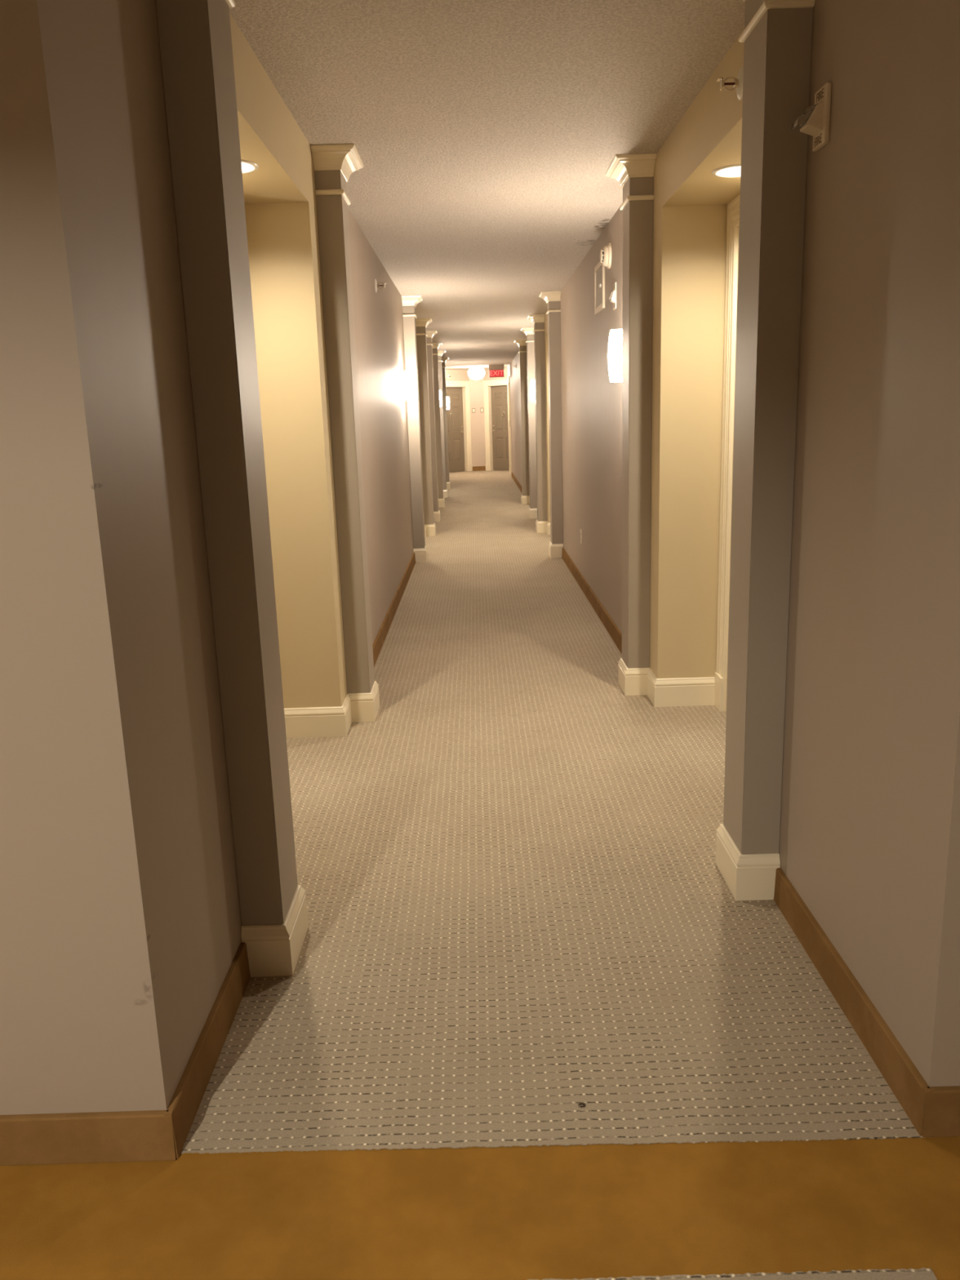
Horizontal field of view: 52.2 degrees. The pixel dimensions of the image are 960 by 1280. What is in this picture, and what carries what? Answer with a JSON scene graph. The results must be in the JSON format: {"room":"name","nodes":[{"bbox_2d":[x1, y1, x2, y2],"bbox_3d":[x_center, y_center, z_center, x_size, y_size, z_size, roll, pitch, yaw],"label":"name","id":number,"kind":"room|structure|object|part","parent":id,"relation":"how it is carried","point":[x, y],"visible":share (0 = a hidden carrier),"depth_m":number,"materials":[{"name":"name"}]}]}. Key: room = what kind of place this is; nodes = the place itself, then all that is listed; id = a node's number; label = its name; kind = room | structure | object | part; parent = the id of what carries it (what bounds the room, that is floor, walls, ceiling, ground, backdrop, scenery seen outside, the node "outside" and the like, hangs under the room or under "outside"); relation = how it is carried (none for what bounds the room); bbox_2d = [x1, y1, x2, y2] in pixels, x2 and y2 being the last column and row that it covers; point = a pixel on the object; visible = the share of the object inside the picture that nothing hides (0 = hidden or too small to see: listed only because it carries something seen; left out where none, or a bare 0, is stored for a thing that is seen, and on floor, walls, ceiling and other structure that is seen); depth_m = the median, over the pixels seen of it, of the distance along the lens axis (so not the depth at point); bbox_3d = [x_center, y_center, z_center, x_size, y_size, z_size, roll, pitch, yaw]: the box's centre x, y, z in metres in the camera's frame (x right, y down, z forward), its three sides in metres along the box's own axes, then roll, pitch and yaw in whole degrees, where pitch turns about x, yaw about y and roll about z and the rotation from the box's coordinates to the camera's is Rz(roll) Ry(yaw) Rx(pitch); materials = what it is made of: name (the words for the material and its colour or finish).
{"room":"apartment building hallway","nodes":[
{"label":"apartment building hallway","id":0,"kind":"room"},
{"bbox_2d":[0,0,413,1115],"bbox_3d":[-0.922,-2.469,11.316,0.500,2.473,20.027,-2,13,0],"label":"wall","id":1,"kind":"structure","parent":0,"point":[121,922],"depth_m":1.76,"materials":[{"name":"beige paint"}]},
{"bbox_2d":[0,552,415,1165],"bbox_3d":[-1.625,-1.301,11.562,2.010,0.130,20.027,-2,13,0],"label":"baseboard","id":2,"kind":"structure","parent":1,"relation":"attached to","point":[148,1135],"depth_m":1.81,"materials":[{"name":"brown wood"}]},
{"bbox_2d":[155,0,308,977],"bbox_3d":[-0.528,-0.358,2.255,0.171,2.372,0.341,-2,13,0],"label":"pilaster","id":3,"kind":"object","parent":1,"relation":"attached to","point":[195,38],"visible":0.98,"depth_m":2.17,"materials":[{"name":"grey paint"}]},
{"bbox_2d":[310,143,379,722],"bbox_3d":[-0.541,-0.814,4.254,0.171,2.372,0.341,-2,13,0],"label":"pilaster","id":4,"kind":"object","parent":1,"relation":"attached to","point":[334,164],"visible":0.99,"depth_m":4.14,"materials":[{"name":"grey paint"}]},
{"bbox_2d":[374,279,386,292],"bbox_3d":[-0.634,-2.270,6.279,0.072,0.084,0.084,-2,13,0],"label":"sprinkler","id":5,"kind":"object","parent":1,"relation":"attached to","point":[376,285],"visible":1,"depth_m":6.27,"materials":[{"name":"white metal"}]},
{"bbox_2d":[401,369,416,400],"bbox_3d":[-0.604,-2.175,8.383,0.122,0.250,0.104,-2,13,0],"label":"wall sconce","id":6,"kind":"object","parent":1,"relation":"attached to","point":[408,380],"visible":1,"depth_m":8.34,"materials":[{"name":"white glass"}]},
{"bbox_3d":[-0.656,-2.173,8.383,0.018,0.220,0.080,-2,13,0],"label":"plate","id":7,"kind":"part","parent":6,"relation":"part of","materials":[{"name":"white ceramic"}]},
{"bbox_2d":[401,295,427,562],"bbox_3d":[-0.570,-1.911,9.052,0.171,2.372,0.341,-2,13,0],"label":"pilaster","id":8,"kind":"object","parent":1,"relation":"attached to","point":[410,303],"visible":0.98,"depth_m":8.97,"materials":[{"name":"grey paint"}]},
{"bbox_2d":[415,318,435,536],"bbox_3d":[-0.582,-2.372,11.070,0.171,2.372,0.341,-2,13,0],"label":"pilaster","id":9,"kind":"object","parent":1,"relation":"attached to","point":[421,323],"visible":0.86,"depth_m":10.96,"materials":[{"name":"grey paint"}]},
{"bbox_2d":[426,330,439,521],"bbox_3d":[-0.592,-2.719,12.589,0.171,2.372,0.341,-2,13,0],"label":"pilaster","id":10,"kind":"object","parent":1,"relation":"attached to","point":[430,334],"visible":0.69,"depth_m":12.49,"materials":[{"name":"grey paint"}]},
{"bbox_2d":[431,342,444,507],"bbox_3d":[-0.604,-3.171,14.571,0.171,2.372,0.341,-2,13,0],"label":"pilaster","id":11,"kind":"object","parent":1,"relation":"attached to","point":[435,355],"visible":0.68,"depth_m":14.47,"materials":[{"name":"grey paint"}]},
{"bbox_2d":[439,390,442,407],"bbox_3d":[-0.646,-3.716,15.098,0.122,0.250,0.104,-2,13,0],"label":"wall sconce","id":12,"kind":"object","parent":1,"relation":"attached to","point":[440,392],"visible":0.33,"depth_m":15.06,"materials":[{"name":"white glass"}]},
{"bbox_2d":[437,350,448,497],"bbox_3d":[-0.614,-3.571,16.319,0.171,2.372,0.341,-2,13,0],"label":"pilaster","id":13,"kind":"object","parent":1,"relation":"attached to","point":[440,353],"visible":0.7,"depth_m":16.24,"materials":[{"name":"grey paint"}]},
{"bbox_2d":[441,357,450,488],"bbox_3d":[-0.626,-4.016,18.267,0.171,2.372,0.341,-2,13,0],"label":"pilaster","id":14,"kind":"object","parent":1,"relation":"attached to","point":[443,359],"visible":0.64,"depth_m":18.17,"materials":[{"name":"grey paint"}]},
{"bbox_2d":[446,396,449,409],"bbox_3d":[-0.674,-4.790,19.828,0.122,0.250,0.104,-2,13,0],"label":"wall sconce","id":15,"kind":"object","parent":1,"relation":"attached to","point":[447,397],"visible":0.48,"depth_m":19.79,"materials":[{"name":"white glass"}]},
{"bbox_2d":[238,125,300,204],"bbox_3d":[-0.908,-1.505,3.042,0.455,0.001,1.487,-2,13,0],"label":"ceiling","id":16,"kind":"structure","parent":0,"point":[264,184],"depth_m":3.42,"materials":[{"name":"beige paint"}]},
{"bbox_2d":[240,159,258,173],"bbox_3d":[-0.817,-1.580,3.178,0.190,0.090,0.190,-2,13,0],"label":"recessed light","id":17,"kind":"object","parent":16,"relation":"in","point":[247,166],"visible":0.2,"depth_m":3.23,"materials":[{"name":"white glass"}]},
{"bbox_2d":[445,369,468,472],"bbox_3d":[-0.740,-5.296,23.593,0.190,2.500,1.225,11,18,44],"label":"wall","id":18,"kind":"structure","parent":0,"point":[455,375],"depth_m":23.46,"materials":[{"name":"beige paint"}]},
{"bbox_2d":[445,381,472,472],"bbox_3d":[-0.666,-5.131,23.652,0.177,2.148,1.100,11,18,44],"label":"door","id":19,"kind":"structure","parent":18,"relation":"in","point":[459,422],"depth_m":23.83,"materials":[{"name":"grey paint"}]},
{"bbox_2d":[468,376,485,466],"bbox_3d":[-0.061,-5.421,24.047,0.362,2.500,0.200,-2,13,0],"label":"wall","id":20,"kind":"structure","parent":0,"point":[476,387],"depth_m":23.97,"materials":[{"name":"beige paint"}]},
{"bbox_2d":[472,466,485,471],"bbox_3d":[-0.024,-4.233,24.209,0.338,0.110,0.014,-2,13,0],"label":"baseboard","id":21,"kind":"structure","parent":20,"relation":"attached to","point":[474,468],"depth_m":24.20,"materials":[{"name":"brown wood"}]},
{"bbox_2d":[0,470,959,1279],"bbox_3d":[-0.026,-1.201,11.265,5.400,0.030,27.900,-2,13,0],"label":"floor","id":22,"kind":"structure","parent":0,"point":[526,928],"depth_m":2.12,"materials":[{"name":"beige carpet"}]},
{"bbox_2d":[229,0,745,369],"bbox_3d":[-0.017,-4.079,12.736,2.606,0.177,23.750,-2,13,0],"label":"ceiling","id":23,"kind":"structure","parent":0,"point":[486,135],"depth_m":3.52,"materials":[{"name":"white paint"}]},
{"bbox_2d":[467,366,484,380],"bbox_3d":[-0.082,-6.037,22.213,0.386,0.302,0.386,-2,13,0],"label":"dome light","id":24,"kind":"object","parent":23,"relation":"attached to","point":[476,373],"visible":1,"depth_m":22.08,"materials":[{"name":"white glass"}]},
{"bbox_2d":[488,364,504,377],"bbox_3d":[0.355,-5.817,21.163,0.330,0.286,0.070,-2,13,0],"label":"exit sign","id":25,"kind":"object","parent":23,"relation":"hanging from","point":[496,370],"visible":0.99,"depth_m":21.14,"materials":[{"name":"red plastic"}]},
{"bbox_2d":[484,368,507,453],"bbox_3d":[0.622,-5.338,23.592,1.225,2.500,0.190,11,18,44],"label":"wall","id":26,"kind":"structure","parent":0,"point":[486,377],"depth_m":23.52,"materials":[{"name":"beige paint"}]},
{"bbox_2d":[483,379,509,471],"bbox_3d":[0.560,-5.169,23.651,1.100,2.148,0.177,11,18,44],"label":"door","id":27,"kind":"structure","parent":26,"relation":"in","point":[495,402],"depth_m":23.82,"materials":[{"name":"grey paint"}]},
{"bbox_2d":[670,128,742,205],"bbox_3d":[1.011,-1.628,3.322,0.455,0.001,1.490,-2,13,0],"label":"ceiling","id":28,"kind":"structure","parent":0,"point":[707,188],"depth_m":3.67,"materials":[{"name":"beige paint"}]},
{"bbox_2d":[711,164,741,177],"bbox_3d":[0.913,-1.696,3.450,0.190,0.090,0.190,-2,13,0],"label":"recessed light","id":29,"kind":"object","parent":28,"relation":"in","point":[731,171],"visible":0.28,"depth_m":3.52,"materials":[{"name":"white glass"}]},
{"bbox_2d":[506,0,959,1086],"bbox_3d":[0.978,-2.728,12.191,0.500,2.473,21.827,-2,13,0],"label":"wall","id":30,"kind":"structure","parent":0,"point":[869,828],"depth_m":2.09,"materials":[{"name":"beige paint"}]},
{"bbox_2d":[506,376,511,476],"bbox_3d":[0.695,-4.774,21.922,0.097,2.140,1.084,-2,13,0],"label":"door","id":31,"kind":"structure","parent":30,"relation":"in","point":[508,377],"depth_m":22.17,"materials":[{"name":"beige paint"}]},
{"bbox_2d":[514,339,529,504],"bbox_3d":[0.628,-3.220,14.614,0.172,2.372,0.341,-2,13,0],"label":"pilaster","id":32,"kind":"object","parent":30,"relation":"attached to","point":[522,344],"visible":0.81,"depth_m":14.51,"materials":[{"name":"grey paint"}]},
{"bbox_2d":[520,327,537,518],"bbox_3d":[0.640,-2.762,12.609,0.172,2.372,0.341,-2,13,0],"label":"pilaster","id":33,"kind":"object","parent":30,"relation":"attached to","point":[532,510],"visible":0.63,"depth_m":12.53,"materials":[{"name":"grey paint"}]},
{"bbox_2d":[529,379,535,401],"bbox_3d":[0.659,-2.972,11.696,0.122,0.250,0.104,-2,13,0],"label":"wall sconce","id":34,"kind":"object","parent":30,"relation":"attached to","point":[532,382],"visible":0.41,"depth_m":11.66,"materials":[{"name":"white glass"}]},
{"bbox_2d":[527,314,547,533],"bbox_3d":[0.649,-2.406,11.050,0.172,2.372,0.341,-2,13,0],"label":"pilaster","id":35,"kind":"object","parent":30,"relation":"attached to","point":[538,320],"visible":0.94,"depth_m":10.95,"materials":[{"name":"grey paint"}]},
{"bbox_2d":[538,290,563,558],"bbox_3d":[0.662,-1.951,9.060,0.172,2.372,0.341,-2,13,0],"label":"pilaster","id":36,"kind":"object","parent":30,"relation":"attached to","point":[553,299],"visible":0.98,"depth_m":8.96,"materials":[{"name":"grey paint"}]},
{"bbox_2d":[580,528,582,544],"bbox_3d":[0.778,-0.796,7.547,0.009,0.114,0.070,-2,13,0],"label":"wall outlet","id":37,"kind":"object","parent":30,"relation":"attached to","point":[580,529],"visible":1,"depth_m":7.53,"materials":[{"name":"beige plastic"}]},
{"bbox_2d":[594,261,604,315],"bbox_3d":[0.730,-2.164,6.019,0.018,0.284,0.410,-2,13,0],"label":"access panel","id":38,"kind":"object","parent":30,"relation":"attached to","point":[599,269],"visible":0.94,"depth_m":6.00,"materials":[{"name":"beige plastic"}]},
{"bbox_3d":[0.736,-2.165,6.019,0.006,0.214,0.340,-2,13,0],"label":"panel door","id":39,"kind":"part","parent":38,"relation":"part of","materials":[{"name":"grey paint"}]},
{"bbox_2d":[600,242,611,269],"bbox_3d":[0.710,-2.181,5.568,0.056,0.142,0.142,-2,13,0],"label":"smoke detector","id":40,"kind":"object","parent":30,"relation":"attached to","point":[606,253],"visible":1,"depth_m":5.53,"materials":[{"name":"beige plastic"}]},
{"bbox_2d":[608,282,616,310],"bbox_3d":[0.728,-1.895,5.408,0.037,0.137,0.090,-2,13,0],"label":"fire alarm strobe","id":41,"kind":"object","parent":30,"relation":"attached to","point":[612,297],"visible":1,"depth_m":5.38,"materials":[{"name":"beige plastic"}]},
{"bbox_3d":[0.744,-1.896,5.408,0.007,0.137,0.090,-2,13,0],"label":"plate","id":42,"kind":"part","parent":41,"relation":"part of","materials":[{"name":"beige plastic"}]},
{"bbox_2d":[608,328,622,382],"bbox_3d":[0.700,-1.419,4.896,0.122,0.250,0.104,-2,13,0],"label":"wall sconce","id":43,"kind":"object","parent":30,"relation":"attached to","point":[615,344],"visible":0.61,"depth_m":4.86,"materials":[{"name":"white glass"}]},
{"bbox_2d":[604,153,657,695],"bbox_3d":[0.689,-0.917,4.535,0.172,2.372,0.341,-2,13,0],"label":"pilaster","id":44,"kind":"object","parent":30,"relation":"attached to","point":[634,173],"visible":0.95,"depth_m":4.43,"materials":[{"name":"grey paint"}]},
{"bbox_2d":[714,193,740,711],"bbox_3d":[1.111,-0.627,3.731,0.137,2.140,1.084,-2,13,0],"label":"door","id":45,"kind":"structure","parent":30,"relation":"in","point":[733,206],"depth_m":4.17,"materials":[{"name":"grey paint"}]},
{"bbox_2d":[715,66,743,100],"bbox_3d":[0.718,-1.599,2.819,0.072,0.084,0.084,-2,13,0],"label":"sprinkler","id":46,"kind":"object","parent":30,"relation":"attached to","point":[737,84],"visible":0.95,"depth_m":2.81,"materials":[{"name":"white metal"}]},
{"bbox_3d":[0.716,-1.599,2.819,0.028,0.007,0.007,-2,13,0],"label":"bulb","id":47,"kind":"part","parent":46,"relation":"part of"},
{"bbox_2d":[511,472,959,1137],"bbox_3d":[1.655,-1.603,12.436,1.816,0.130,21.827,-2,13,0],"label":"baseboard","id":48,"kind":"structure","parent":30,"relation":"attached to","point":[933,1111],"depth_m":2.18,"materials":[{"name":"brown wood"}]},
{"bbox_2d":[715,0,815,900],"bbox_3d":[0.701,-0.464,2.554,0.172,2.372,0.341,-2,13,0],"label":"pilaster","id":49,"kind":"object","parent":30,"relation":"attached to","point":[776,36],"visible":0.98,"depth_m":2.47,"materials":[{"name":"grey paint"}]},
{"bbox_2d":[791,82,831,151],"bbox_3d":[0.733,-1.161,2.182,0.068,0.122,0.080,-2,13,0],"label":"fire alarm strobe","id":50,"kind":"object","parent":30,"relation":"attached to","point":[814,121],"visible":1,"depth_m":2.16,"materials":[{"name":"beige plastic"}]},
{"bbox_3d":[0.760,-1.162,2.182,0.012,0.122,0.080,-2,13,0],"label":"plate","id":51,"kind":"part","parent":50,"relation":"part of","materials":[{"name":"beige plastic"}]}
]}

